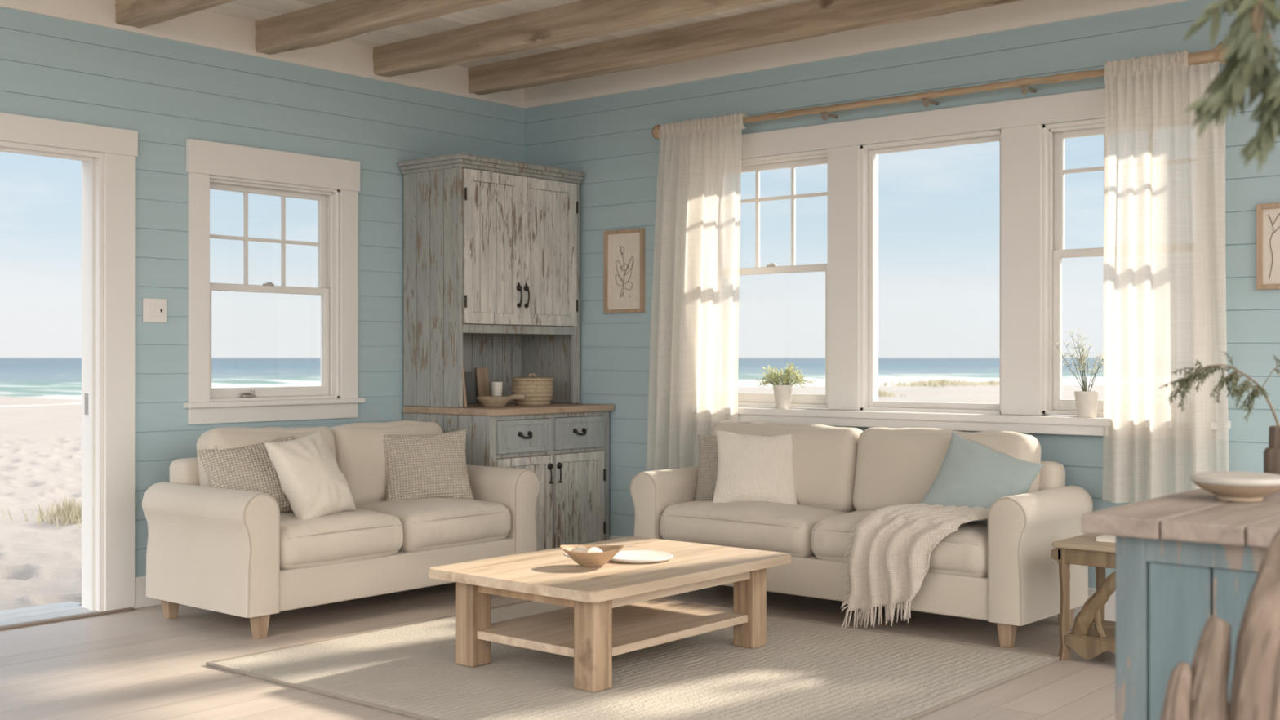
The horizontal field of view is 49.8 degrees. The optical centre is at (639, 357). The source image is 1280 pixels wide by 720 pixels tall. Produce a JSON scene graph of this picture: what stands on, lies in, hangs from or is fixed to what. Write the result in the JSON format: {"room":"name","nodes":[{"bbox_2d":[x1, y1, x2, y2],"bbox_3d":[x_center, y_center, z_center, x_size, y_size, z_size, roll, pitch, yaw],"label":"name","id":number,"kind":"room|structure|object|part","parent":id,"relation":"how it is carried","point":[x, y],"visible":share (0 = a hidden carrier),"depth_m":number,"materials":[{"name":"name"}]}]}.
{"room":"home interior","nodes":[
{"label":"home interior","id":0,"kind":"room"},
{"bbox_2d":[0,6,525,577],"bbox_3d":[-2.940,-0.279,6.090,0.150,2.957,7.020,0,0,40],"label":"wall","id":1,"kind":"structure","parent":0,"point":[171,92],"depth_m":6.83,"materials":[{"name":"blue paint"}]},
{"bbox_2d":[0,112,137,630],"bbox_3d":[-2.932,0.070,6.223,0.410,2.300,1.239,0,0,40],"label":"door","id":2,"kind":"structure","parent":1,"relation":"in","point":[108,177],"depth_m":6.49,"materials":[{"name":"white paint"}]},
{"bbox_3d":[-2.873,0.121,6.174,0.164,2.158,0.915,0,0,40],"label":"frame","id":3,"kind":"part","parent":2,"relation":"part of","materials":[{"name":"white paint"}]},
{"bbox_3d":[-2.617,0.220,6.524,0.037,0.100,0.006,0,0,40],"label":"strike plate","id":4,"kind":"part","parent":2,"relation":"part of","materials":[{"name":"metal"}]},
{"bbox_2d":[134,575,161,608],"bbox_3d":[-2.925,1.125,5.979,0.016,0.150,6.870,0,0,40],"label":"baseboard","id":5,"kind":"structure","parent":1,"relation":"attached to","point":[141,600],"depth_m":6.61,"materials":[{"name":"white paint"}]},
{"bbox_2d":[142,297,166,322],"bbox_3d":[-2.345,-0.227,6.668,0.017,0.116,0.124,0,0,40],"label":"light switch","id":6,"kind":"object","parent":1,"relation":"attached to","point":[154,310],"visible":1,"depth_m":6.66,"materials":[{"name":"white paint"}]},
{"bbox_2d":[0,0,524,108],"bbox_3d":[-2.927,-1.639,5.980,0.012,0.175,6.870,0,0,40],"label":"trim","id":7,"kind":"structure","parent":1,"relation":"attached to","point":[201,28],"depth_m":7.05,"materials":[{"name":"beige paint"}]},
{"bbox_2d":[183,138,364,424],"bbox_3d":[-1.937,-0.372,7.242,0.202,1.409,1.085,0,0,40],"label":"window","id":8,"kind":"structure","parent":1,"relation":"in","point":[334,183],"depth_m":7.28,"materials":[{"name":"white paint"}]},
{"bbox_3d":[-1.980,-0.620,7.274,0.030,0.557,0.784,0,0,40],"label":"sash","id":9,"kind":"part","parent":8,"relation":"part of","materials":[{"name":"white paint"}]},
{"bbox_3d":[-1.954,-0.085,7.252,0.030,0.584,0.784,0,0,40],"label":"sash","id":10,"kind":"part","parent":8,"relation":"part of","materials":[{"name":"white paint"}]},
{"bbox_3d":[-1.899,0.236,7.210,0.102,0.027,1.085,0,0,40],"label":"sill","id":11,"kind":"part","parent":8,"relation":"part of","materials":[{"name":"white paint"}]},
{"bbox_3d":[-1.959,-0.345,7.257,0.149,1.141,0.820,0,0,40],"label":"frame","id":12,"kind":"part","parent":8,"relation":"part of","materials":[{"name":"white paint"}]},
{"bbox_2d":[202,0,808,67],"bbox_3d":[-0.272,-1.752,3.826,7.048,0.050,6.990,0,0,40],"label":"ceiling","id":13,"kind":"structure","parent":0,"point":[249,10],"depth_m":7.03,"materials":[{"name":"beige paint"}]},
{"bbox_2d":[115,0,237,28],"bbox_3d":[0.065,-1.649,4.457,6.541,0.157,0.152,0,0,40],"label":"ceiling beam","id":14,"kind":"structure","parent":13,"relation":"attached to","point":[139,14],"depth_m":6.35,"materials":[{"name":"brown wood"}]},
{"bbox_2d":[254,0,510,54],"bbox_3d":[0.560,-1.647,5.046,6.541,0.160,0.143,0,0,40],"label":"ceiling beam","id":15,"kind":"structure","parent":13,"relation":"attached to","point":[336,20],"depth_m":6.66,"materials":[{"name":"brown wood"}]},
{"bbox_2d":[373,0,775,76],"bbox_3d":[1.049,-1.648,5.627,6.541,0.157,0.144,0,0,40],"label":"ceiling beam","id":16,"kind":"structure","parent":13,"relation":"attached to","point":[581,20],"depth_m":6.89,"materials":[{"name":"brown wood"}]},
{"bbox_2d":[467,0,1022,94],"bbox_3d":[1.512,-1.650,6.178,6.541,0.154,0.149,0,0,40],"label":"ceiling beam","id":17,"kind":"structure","parent":13,"relation":"attached to","point":[810,19],"depth_m":7.08,"materials":[{"name":"brown wood"}]},
{"bbox_2d":[0,582,1115,719],"bbox_3d":[-0.325,1.250,3.890,7.006,0.100,7.020,0,0,40],"label":"floor","id":18,"kind":"structure","parent":0,"point":[139,664],"depth_m":5.47,"materials":[{"name":"brown wood"}]},
{"bbox_2d":[142,420,540,639],"bbox_3d":[-1.392,0.761,6.714,0.864,0.877,1.786,0,0,40],"label":"loveseat","id":19,"kind":"object","parent":18,"relation":"on","point":[233,552],"visible":0.79,"depth_m":6.27,"materials":[{"name":"fabric"}]},
{"bbox_3d":[-2.162,1.144,6.349,0.068,0.112,0.068,0,0,40],"label":"leg","id":20,"kind":"part","parent":19,"relation":"part of","materials":[{"name":"brown wood"}]},
{"bbox_3d":[-1.911,0.835,6.108,0.815,0.521,0.190,0,0,40],"label":"arm","id":21,"kind":"part","parent":19,"relation":"part of","materials":[{"name":"fabric"}]},
{"bbox_2d":[196,435,293,512],"bbox_3d":[-1.756,0.565,6.306,0.490,0.401,0.214,0,0,-31],"label":"throw pillow","id":22,"kind":"object","parent":19,"relation":"on","point":[250,468],"visible":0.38,"depth_m":6.25,"materials":[{"name":"beige fabric"}]},
{"bbox_3d":[-1.626,1.144,5.899,0.068,0.112,0.068,0,0,40],"label":"leg","id":23,"kind":"part","parent":19,"relation":"part of","materials":[{"name":"brown wood"}]},
{"bbox_2d":[196,426,336,486],"bbox_3d":[-1.756,0.544,6.559,0.272,0.441,0.701,0,0,40],"label":"cushion","id":24,"kind":"object","parent":19,"relation":"on","point":[224,437],"depth_m":6.38,"materials":[{"name":"fabric"}]},
{"bbox_2d":[264,430,355,519],"bbox_3d":[-1.500,0.550,6.326,0.254,0.415,0.393,0,0,22],"label":"throw pillow","id":25,"kind":"object","parent":19,"relation":"on","point":[313,484],"visible":0.97,"depth_m":6.23,"materials":[{"name":"beige fabric"}]},
{"bbox_2d":[280,508,403,569],"bbox_3d":[-1.540,0.833,6.378,0.659,0.250,0.701,0,0,40],"label":"seat cushion","id":26,"kind":"object","parent":19,"relation":"on","point":[359,539],"depth_m":6.18,"materials":[{"name":"fabric"}]},
{"bbox_2d":[328,420,442,505],"bbox_3d":[-1.304,0.546,7.100,0.266,0.438,0.701,0,0,40],"label":"cushion","id":27,"kind":"object","parent":19,"relation":"on","point":[360,455],"depth_m":6.88,"materials":[{"name":"fabric"}]},
{"bbox_2d":[382,429,474,501],"bbox_3d":[-1.084,0.562,7.014,0.470,0.380,0.181,0,0,-24],"label":"throw pillow","id":28,"kind":"object","parent":19,"relation":"on","point":[418,466],"visible":0.9,"depth_m":6.96,"materials":[{"name":"beige fabric"}]},
{"bbox_2d":[355,497,511,551],"bbox_3d":[-1.087,0.832,6.918,0.658,0.256,0.701,0,0,40],"label":"seat cushion","id":29,"kind":"object","parent":19,"relation":"on","point":[432,524],"depth_m":6.73,"materials":[{"name":"fabric"}]},
{"bbox_3d":[-0.884,0.835,7.329,0.815,0.521,0.191,0,0,40],"label":"arm","id":30,"kind":"part","parent":19,"relation":"part of","materials":[{"name":"fabric"}]},
{"bbox_2d":[398,152,613,551],"bbox_3d":[-0.758,0.044,7.965,0.752,2.312,1.013,0,0,40],"label":"tall cabinet","id":31,"kind":"object","parent":18,"relation":"on","point":[491,246],"visible":0.86,"depth_m":7.79,"materials":[{"name":"grey paint"}]},
{"bbox_3d":[-0.851,-1.076,8.038,0.515,0.072,1.004,0,0,40],"label":"cornice","id":32,"kind":"part","parent":31,"relation":"part of","materials":[{"name":"grey paint"}]},
{"bbox_3d":[-0.824,-0.610,7.719,0.026,0.848,0.434,0,0,40],"label":"door","id":33,"kind":"part","parent":31,"relation":"part of","materials":[{"name":"paint"}]},
{"bbox_2d":[402,402,613,416],"bbox_3d":[-0.751,0.296,7.980,0.744,0.038,0.983,0,0,40],"label":"countertop","id":34,"kind":"structure","parent":31,"relation":"on","point":[473,409],"depth_m":7.70,"materials":[{"name":"brown wood"}]},
{"bbox_2d":[462,364,466,407],"bbox_3d":[-1.013,0.136,7.650,0.110,0.278,0.049,0,0,40],"label":"cutting board","id":35,"kind":"object","parent":34,"relation":"on","point":[464,401],"visible":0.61,"depth_m":7.62,"materials":[{"name":"brown wood"}]},
{"bbox_2d":[463,372,476,404],"bbox_3d":[-1.017,0.181,8.190,0.034,0.189,0.100,0,0,40],"label":"cutting board","id":36,"kind":"object","parent":34,"relation":"on","point":[469,380],"visible":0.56,"depth_m":8.19,"materials":[{"name":"grey wood"}]},
{"bbox_2d":[475,367,489,403],"bbox_3d":[-0.941,0.168,8.263,0.043,0.214,0.090,0,0,40],"label":"cutting board","id":37,"kind":"object","parent":34,"relation":"on","point":[482,373],"visible":0.74,"depth_m":8.25,"materials":[{"name":"brown wood"}]},
{"bbox_2d":[490,382,502,395],"bbox_3d":[-0.826,0.209,7.950,0.068,0.135,0.068,0,0,40],"label":"cup","id":38,"kind":"object","parent":34,"relation":"on","point":[496,388],"visible":0.53,"depth_m":7.92,"materials":[{"name":"beige ceramic"}]},
{"bbox_2d":[475,394,524,406],"bbox_3d":[-0.795,0.243,7.800,0.216,0.068,0.296,0,0,40],"label":"bowl","id":39,"kind":"object","parent":34,"relation":"on","point":[486,401],"visible":1,"depth_m":7.71,"materials":[{"name":"wood"}]},
{"bbox_3d":[-0.702,0.226,7.849,0.099,0.034,0.034,0,0,-37],"label":"handle","id":40,"kind":"part","parent":39,"relation":"part of","materials":[{"name":"wicker"}]},
{"bbox_2d":[511,373,553,405],"bbox_3d":[-0.627,0.185,8.031,0.246,0.184,0.246,0,0,40],"label":"lidded basket","id":41,"kind":"object","parent":34,"relation":"on","point":[537,391],"visible":0.94,"depth_m":7.93,"materials":[{"name":"wicker"}]},
{"bbox_3d":[-0.627,0.123,8.031,0.246,0.023,0.246,0,0,40],"label":"lid","id":42,"kind":"part","parent":41,"relation":"part of","materials":[{"name":"wicker"}]},
{"bbox_3d":[-0.627,0.105,8.031,0.012,0.023,0.061,0,0,40],"label":"lid handle","id":43,"kind":"part","parent":41,"relation":"part of","materials":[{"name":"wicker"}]},
{"bbox_3d":[-0.682,-0.354,7.846,0.034,0.145,0.034,0,0,40],"label":"handle","id":44,"kind":"part","parent":31,"relation":"part of","materials":[{"name":"metal"}]},
{"bbox_3d":[-0.640,0.432,7.588,0.031,0.179,0.414,0,0,40],"label":"drawer","id":45,"kind":"part","parent":31,"relation":"part of","materials":[{"name":"grey paint"}]},
{"bbox_3d":[-0.634,0.833,7.583,0.026,0.569,0.414,0,0,40],"label":"door","id":46,"kind":"part","parent":31,"relation":"part of","materials":[{"name":"paint"}]},
{"bbox_3d":[-0.621,0.427,7.572,0.036,0.040,0.103,0,0,40],"label":"handle","id":47,"kind":"part","parent":31,"relation":"part of","materials":[{"name":"metal"}]},
{"bbox_3d":[-0.644,-0.354,7.893,0.034,0.145,0.034,0,0,40],"label":"handle","id":48,"kind":"part","parent":31,"relation":"part of","materials":[{"name":"metal"}]},
{"bbox_3d":[-0.534,-0.610,8.064,0.026,0.848,0.460,0,0,40],"label":"door","id":49,"kind":"part","parent":31,"relation":"part of","materials":[{"name":"paint"}]},
{"bbox_3d":[-0.498,0.650,7.710,0.020,0.117,0.038,0,0,40],"label":"handle","id":50,"kind":"part","parent":31,"relation":"part of","materials":[{"name":"metal"}]},
{"bbox_3d":[-0.449,0.650,7.768,0.020,0.117,0.038,0,0,40],"label":"handle","id":51,"kind":"part","parent":31,"relation":"part of","materials":[{"name":"metal"}]},
{"bbox_3d":[-0.355,0.432,7.926,0.031,0.179,0.407,0,0,40],"label":"drawer","id":52,"kind":"part","parent":31,"relation":"part of","materials":[{"name":"grey paint"}]},
{"bbox_3d":[-0.349,0.833,7.921,0.026,0.569,0.407,0,0,40],"label":"door","id":53,"kind":"part","parent":31,"relation":"part of","materials":[{"name":"paint"}]},
{"bbox_3d":[-0.336,0.427,7.910,0.036,0.040,0.103,0,0,40],"label":"handle","id":54,"kind":"part","parent":31,"relation":"part of","materials":[{"name":"metal"}]},
{"bbox_2d":[205,600,1060,719],"bbox_3d":[-0.011,1.193,5.423,2.518,0.017,2.247,0,0,40],"label":"area rug","id":55,"kind":"object","parent":18,"relation":"on","point":[806,669],"visible":0.75,"depth_m":5.16,"materials":[{"name":"beige carpet"}]},
{"bbox_2d":[428,536,791,693],"bbox_3d":[-0.097,1.001,5.527,0.875,0.372,1.240,0,0,40],"label":"coffee table","id":56,"kind":"object","parent":55,"relation":"on","point":[615,608],"visible":0.92,"depth_m":5.30,"materials":[{"name":"brown wood"}]},
{"bbox_3d":[-0.647,1.019,5.343,0.100,0.336,0.100,0,0,40],"label":"leg","id":57,"kind":"part","parent":56,"relation":"part of","materials":[{"name":"brown wood"}]},
{"bbox_2d":[560,544,623,567],"bbox_3d":[-0.188,0.776,5.383,0.252,0.078,0.213,0,0,5],"label":"wooden bowl","id":58,"kind":"object","parent":56,"relation":"on","point":[584,559],"visible":0.97,"depth_m":5.33,"materials":[{"name":"brown wood"}]},
{"bbox_2d":[567,546,588,555],"bbox_3d":[-0.238,0.764,5.392,0.093,0.048,0.032,0,0,26],"label":"seashell","id":59,"kind":"object","parent":58,"relation":"in","point":[580,549],"visible":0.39,"depth_m":5.39,"materials":[{"name":"beige"}]},
{"bbox_2d":[586,546,602,552],"bbox_3d":[-0.172,0.767,5.368,0.099,0.058,0.023,0,0,-40],"label":"seashell","id":60,"kind":"object","parent":58,"relation":"in","point":[594,549],"visible":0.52,"depth_m":5.36,"materials":[{"name":"white"}]},
{"bbox_3d":[-0.168,1.019,4.941,0.100,0.336,0.100,0,0,40],"label":"leg","id":61,"kind":"part","parent":56,"relation":"part of","materials":[{"name":"brown wood"}]},
{"bbox_2d":[477,598,747,657],"bbox_3d":[-0.097,1.065,5.511,0.675,0.032,1.015,0,0,40],"label":"shelf","id":62,"kind":"object","parent":56,"relation":"attached to","point":[657,621],"depth_m":5.39,"materials":[{"name":"brown wood"}]},
{"bbox_2d":[609,550,673,563],"bbox_3d":[-0.006,0.806,5.569,0.280,0.017,0.280,0,0,40],"label":"serving plate","id":63,"kind":"object","parent":56,"relation":"on","point":[628,556],"visible":0.84,"depth_m":5.56,"materials":[{"name":"beige ceramic"}]},
{"bbox_3d":[0.453,1.019,5.679,0.100,0.336,0.100,0,0,40],"label":"leg","id":64,"kind":"part","parent":56,"relation":"part of","materials":[{"name":"brown wood"}]},
{"bbox_2d":[630,421,1093,648],"bbox_3d":[0.981,0.764,6.552,2.128,0.872,0.759,0,0,40],"label":"sofa","id":65,"kind":"object","parent":18,"relation":"on","point":[1003,571],"visible":0.76,"depth_m":6.29,"materials":[{"name":"fabric"}]},
{"bbox_3d":[0.240,0.835,7.184,0.179,0.521,0.710,0,0,40],"label":"arm","id":66,"kind":"part","parent":65,"relation":"part of","materials":[{"name":"fabric"}]},
{"bbox_2d":[694,434,717,501],"bbox_3d":[0.453,0.570,7.044,0.372,0.371,0.148,0,0,22],"label":"throw pillow","id":67,"kind":"object","parent":65,"relation":"on","point":[708,445],"visible":0.3,"depth_m":7.05,"materials":[{"name":"beige fabric"}]},
{"bbox_2d":[712,430,797,504],"bbox_3d":[0.574,0.555,6.805,0.436,0.379,0.165,0,0,12],"label":"throw pillow","id":68,"kind":"object","parent":65,"relation":"on","point":[751,468],"visible":0.9,"depth_m":6.76,"materials":[{"name":"beige fabric"}]},
{"bbox_2d":[659,499,850,557],"bbox_3d":[0.577,0.833,6.759,0.882,0.256,0.552,0,0,40],"label":"seat cushion","id":69,"kind":"object","parent":65,"relation":"on","point":[771,526],"depth_m":6.56,"materials":[{"name":"fabric"}]},
{"bbox_2d":[710,421,862,511],"bbox_3d":[0.724,0.547,6.934,0.882,0.439,0.269,0,0,40],"label":"cushion","id":70,"kind":"object","parent":65,"relation":"on","point":[824,457],"depth_m":6.68,"materials":[{"name":"fabric"}]},
{"bbox_2d":[811,510,987,577],"bbox_3d":[1.254,0.831,6.188,0.882,0.255,0.554,0,0,40],"label":"seat cushion","id":71,"kind":"object","parent":65,"relation":"on","point":[963,553],"depth_m":5.89,"materials":[{"name":"fabric"}]},
{"bbox_2d":[840,503,989,627],"bbox_3d":[1.290,0.912,6.040,0.670,0.554,0.528,0,0,40],"label":"throw blanket","id":72,"kind":"object","parent":65,"relation":"on","point":[891,547],"visible":0.88,"depth_m":5.94,"materials":[{"name":"beige fabric"}]},
{"bbox_2d":[853,426,1041,511],"bbox_3d":[1.401,0.547,6.363,0.882,0.437,0.271,0,0,40],"label":"cushion","id":73,"kind":"object","parent":65,"relation":"on","point":[892,466],"depth_m":6.37,"materials":[{"name":"fabric"}]},
{"bbox_2d":[920,431,1044,524],"bbox_3d":[1.497,0.568,6.072,0.514,0.472,0.208,0,0,32],"label":"throw pillow","id":74,"kind":"object","parent":65,"relation":"on","point":[971,474],"visible":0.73,"depth_m":6.04,"materials":[{"name":"blue fabric"}]},
{"bbox_3d":[1.521,1.144,5.715,0.068,0.112,0.068,0,0,40],"label":"leg","id":75,"kind":"part","parent":65,"relation":"part of","materials":[{"name":"brown wood"}]},
{"bbox_3d":[1.731,0.835,5.930,0.179,0.521,0.710,0,0,40],"label":"arm","id":76,"kind":"part","parent":65,"relation":"part of","materials":[{"name":"fabric"}]},
{"bbox_3d":[1.904,1.144,6.170,0.068,0.112,0.068,0,0,40],"label":"leg","id":77,"kind":"part","parent":65,"relation":"part of","materials":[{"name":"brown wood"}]},
{"bbox_2d":[1050,533,1115,660],"bbox_3d":[1.940,0.969,5.500,0.462,0.473,0.440,0,0,40],"label":"side table","id":78,"kind":"object","parent":18,"relation":"on","point":[1088,640],"visible":0.56,"depth_m":5.42,"materials":[{"name":"brown wood"}]},
{"bbox_3d":[1.683,0.979,5.475,0.039,0.453,0.042,0,0,-6],"label":"leg","id":79,"kind":"part","parent":78,"relation":"part of","materials":[{"name":"brown wood"}]},
{"bbox_2d":[1067,620,1115,641],"bbox_3d":[1.945,1.105,5.496,0.350,0.020,0.380,0,0,40],"label":"shelf","id":80,"kind":"object","parent":78,"relation":"attached to","point":[1108,634],"depth_m":5.43,"materials":[{"name":"brown wood"}]},
{"bbox_3d":[1.919,0.979,5.754,0.041,0.454,0.042,0,0,-5],"label":"leg","id":81,"kind":"part","parent":78,"relation":"part of","materials":[{"name":"brown wood"}]},
{"bbox_2d":[1096,534,1115,542],"bbox_3d":[1.924,0.723,5.487,0.177,0.018,0.126,0,0,36],"label":"book","id":82,"kind":"object","parent":78,"relation":"on","point":[1103,538],"visible":0.39,"depth_m":5.47,"materials":[{"name":"paper"}]},
{"bbox_2d":[1081,488,1279,719],"bbox_3d":[1.616,0.750,2.627,1.207,0.900,0.955,0,0,40],"label":"kitchen island","id":83,"kind":"object","parent":18,"relation":"on","point":[1184,559],"visible":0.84,"depth_m":2.59,"materials":[{"name":"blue wood"}]},
{"bbox_2d":[1081,488,1279,547],"bbox_3d":[1.616,0.319,2.627,1.207,0.038,0.955,0,0,40],"label":"island countertop","id":84,"kind":"structure","parent":83,"relation":"on","point":[1196,515],"depth_m":2.60,"materials":[{"name":"brown wood"}]},
{"bbox_2d":[1189,471,1279,502],"bbox_3d":[1.261,0.274,2.900,0.195,0.053,0.195,0,0,40],"label":"platter","id":85,"kind":"object","parent":84,"relation":"on","point":[1234,486],"visible":1,"depth_m":2.85,"materials":[{"name":"beige ceramic"}]},
{"bbox_2d":[1263,425,1279,474],"bbox_3d":[1.508,0.230,3.198,0.114,0.140,0.114,0,0,40],"label":"ribbed vase","id":86,"kind":"object","parent":84,"relation":"on","point":[1272,453],"visible":0.84,"depth_m":3.18,"materials":[{"name":"brown ceramic"}]},
{"bbox_2d":[1159,351,1279,426],"bbox_3d":[1.371,0.133,3.201,0.350,0.295,0.148,0,0,-11],"label":"leafy sprig","id":87,"kind":"object","parent":86,"relation":"in","point":[1189,380],"visible":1,"depth_m":3.19,"materials":[{"name":"green plant"}]},
{"bbox_3d":[1.613,0.769,2.619,1.105,0.861,0.870,0,0,40],"label":"frame","id":88,"kind":"part","parent":83,"relation":"part of","materials":[{"name":"blue paint"}]},
{"bbox_2d":[1159,528,1279,719],"bbox_3d":[0.923,0.701,2.051,0.562,1.015,0.212,0,0,0],"label":"driftwood","id":89,"kind":"object","parent":18,"relation":"on","point":[1199,691],"visible":1,"depth_m":2.02,"materials":[{"name":"brown wood"}]},
{"bbox_2d":[1182,0,1279,172],"bbox_3d":[1.238,0.118,1.880,1.022,2.164,0.320,0,0,0],"label":"foliage","id":90,"kind":"object","parent":18,"relation":"on","point":[1249,64],"visible":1,"depth_m":1.87,"materials":[{"name":"green plant"}]},
{"bbox_2d":[524,0,1279,591],"bbox_3d":[1.948,-0.279,6.467,6.846,2.957,0.150,0,0,40],"label":"wall","id":91,"kind":"structure","parent":0,"point":[609,139],"depth_m":6.99,"materials":[{"name":"blue paint"}]},
{"bbox_2d":[603,227,644,313],"bbox_3d":[-0.093,-0.503,8.069,0.302,0.488,0.024,0,0,40],"label":"picture frame","id":92,"kind":"object","parent":91,"relation":"attached to","point":[624,250],"visible":1,"depth_m":8.07,"materials":[{"name":"brown wood"}]},
{"bbox_2d":[737,149,827,408],"bbox_3d":[0.721,-0.410,7.500,0.827,1.350,0.149,0,0,40],"label":"window","id":93,"kind":"structure","parent":91,"relation":"in","point":[794,160],"depth_m":7.44,"materials":[{"name":"white paint"}]},
{"bbox_3d":[0.716,-0.122,7.494,0.791,0.739,0.030,0,0,40],"label":"sash","id":94,"kind":"part","parent":93,"relation":"part of","materials":[{"name":"white paint"}]},
{"bbox_3d":[0.738,-0.761,7.520,0.791,0.611,0.030,0,0,40],"label":"sash","id":95,"kind":"part","parent":93,"relation":"part of","materials":[{"name":"white paint"}]},
{"bbox_2d":[524,0,1189,108],"bbox_3d":[1.895,-1.639,6.405,6.846,0.175,0.012,0,0,40],"label":"trim","id":96,"kind":"structure","parent":91,"relation":"attached to","point":[1024,13],"depth_m":7.11,"materials":[{"name":"beige paint"}]},
{"bbox_2d":[608,534,1115,621],"bbox_3d":[1.900,1.125,6.398,6.830,0.150,0.016,0,0,40],"label":"baseboard","id":97,"kind":"structure","parent":91,"relation":"attached to","point":[1110,606],"depth_m":6.21,"materials":[{"name":"white paint"}]},
{"bbox_2d":[860,129,1001,414],"bbox_3d":[1.475,-0.405,6.866,0.785,1.360,0.149,0,0,40],"label":"window","id":98,"kind":"structure","parent":91,"relation":"in","point":[869,153],"depth_m":7.06,"materials":[{"name":"white paint"}]},
{"bbox_2d":[651,41,1228,138],"bbox_3d":[1.321,-1.274,6.789,3.191,0.122,0.163,0,0,40],"label":"curtain rod","id":99,"kind":"object","parent":91,"relation":"attached to","point":[1211,55],"visible":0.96,"depth_m":6.57,"materials":[{"name":"brown wood"}]},
{"bbox_2d":[645,112,747,470],"bbox_3d":[0.301,-0.340,7.576,0.667,1.940,0.100,0,0,40],"label":"curtain","id":100,"kind":"object","parent":99,"relation":"hanging from","point":[694,339],"visible":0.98,"depth_m":7.57,"materials":[{"name":"fabric"}]},
{"bbox_2d":[1102,49,1228,502],"bbox_3d":[2.248,-0.337,5.931,0.555,1.945,0.111,0,0,40],"label":"curtain","id":101,"kind":"object","parent":99,"relation":"hanging from","point":[1164,272],"visible":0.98,"depth_m":5.92,"materials":[{"name":"fabric"}]},
{"bbox_2d":[692,406,1231,435],"bbox_3d":[1.366,0.310,6.819,2.970,0.079,0.180,0,0,40],"label":"trim","id":102,"kind":"structure","parent":91,"relation":"attached to","point":[1027,424],"depth_m":6.66,"materials":[{"name":"white paint"}]},
{"bbox_2d":[753,361,814,408],"bbox_3d":[0.751,0.146,7.290,0.359,0.249,0.241,0,0,40],"label":"potted plant","id":103,"kind":"object","parent":102,"relation":"on","point":[783,392],"visible":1,"depth_m":7.25,"materials":[{"name":"green plant"}]},
{"bbox_3d":[0.754,0.208,7.281,0.106,0.125,0.106,0,0,40],"label":"pot","id":104,"kind":"part","parent":103,"relation":"part of","materials":[{"name":"beige ceramic"}]},
{"bbox_3d":[0.749,0.100,7.289,0.338,0.124,0.203,0,0,40],"label":"stem","id":105,"kind":"part","parent":103,"relation":"part of","materials":[{"name":"green plant"}]},
{"bbox_2d":[1053,327,1103,417],"bbox_3d":[2.002,0.067,6.236,0.155,0.409,0.251,0,0,-38],"label":"potted plant","id":106,"kind":"object","parent":102,"relation":"on","point":[1086,402],"visible":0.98,"depth_m":6.20,"materials":[{"name":"green plant"}]},
{"bbox_3d":[2.002,0.023,6.234,0.134,0.297,0.228,0,0,-38],"label":"stem","id":107,"kind":"part","parent":106,"relation":"part of","materials":[{"name":"green plant"}]},
{"bbox_3d":[2.014,0.212,6.222,0.106,0.118,0.106,0,0,40],"label":"pot","id":108,"kind":"part","parent":106,"relation":"part of","materials":[{"name":"beige ceramic"}]},
{"bbox_2d":[741,88,1226,415],"bbox_3d":[1.429,-0.471,6.886,2.940,1.483,0.177,0,0,40],"label":"trim","id":109,"kind":"structure","parent":91,"relation":"attached to","point":[1020,122],"depth_m":6.53,"materials":[{"name":"white paint"}]},
{"bbox_2d":[1042,117,1105,415],"bbox_3d":[2.204,-0.410,6.252,0.736,1.350,0.149,0,0,40],"label":"window","id":110,"kind":"structure","parent":91,"relation":"in","point":[1054,135],"depth_m":6.44,"materials":[{"name":"white paint"}]},
{"bbox_3d":[2.200,-0.128,6.246,0.700,0.749,0.030,0,0,40],"label":"sash","id":111,"kind":"part","parent":110,"relation":"part of","materials":[{"name":"white paint"}]},
{"bbox_3d":[2.221,-0.766,6.272,0.700,0.601,0.030,0,0,40],"label":"sash","id":112,"kind":"part","parent":110,"relation":"part of","materials":[{"name":"white paint"}]},
{"bbox_2d":[1256,202,1279,289],"bbox_3d":[2.720,-0.464,5.704,0.320,0.360,0.024,0,0,40],"label":"picture frame","id":113,"kind":"object","parent":91,"relation":"attached to","point":[1268,215],"visible":1,"depth_m":5.78,"materials":[{"name":"brown wood"}]},
{"label":"outside","id":114,"kind":"structure","parent":0,"visible":0},
{"bbox_2d":[0,384,1103,610],"bbox_3d":[38.685,1.444,128.951,651.345,0.954,547.794,0,0,40],"label":"ground","id":115,"kind":"structure","parent":114,"point":[41,446],"depth_m":16.02,"materials":[{"name":"beige sand"}]},
{"bbox_2d":[2,494,81,528],"bbox_3d":[-4.633,1.248,11.355,1.556,0.244,0.685,0,0,40],"label":"dune grass","id":116,"kind":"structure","parent":115,"relation":"on","point":[71,513],"depth_m":11.32,"materials":[{"name":"beige plant"}]},
{"bbox_2d":[878,389,906,396],"bbox_3d":[7.869,1.142,44.908,1.924,0.276,0.721,0,0,40],"label":"dune grass","id":117,"kind":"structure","parent":115,"relation":"on","point":[881,393],"depth_m":44.76,"materials":[{"name":"beige plant"}]},
{"bbox_2d":[879,377,999,386],"bbox_3d":[10.919,0.873,49.078,6.880,0.315,3.237,0,0,27],"label":"dune grass","id":118,"kind":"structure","parent":115,"relation":"on","point":[942,382],"depth_m":48.66,"materials":[{"name":"beige plant"}]},
{"bbox_2d":[974,379,999,385],"bbox_3d":[13.560,0.969,51.848,3.904,0.279,2.027,0,0,40],"label":"dune grass","id":119,"kind":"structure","parent":115,"relation":"on","point":[989,382],"depth_m":51.89,"materials":[{"name":"beige plant"}]},
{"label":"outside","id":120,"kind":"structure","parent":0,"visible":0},
{"bbox_2d":[0,357,1103,406],"bbox_3d":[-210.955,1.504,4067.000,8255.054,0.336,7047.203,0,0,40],"label":"sea water","id":121,"kind":"structure","parent":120,"point":[27,377],"depth_m":149.35,"materials":[{"name":"blue liquid"}]}
]}

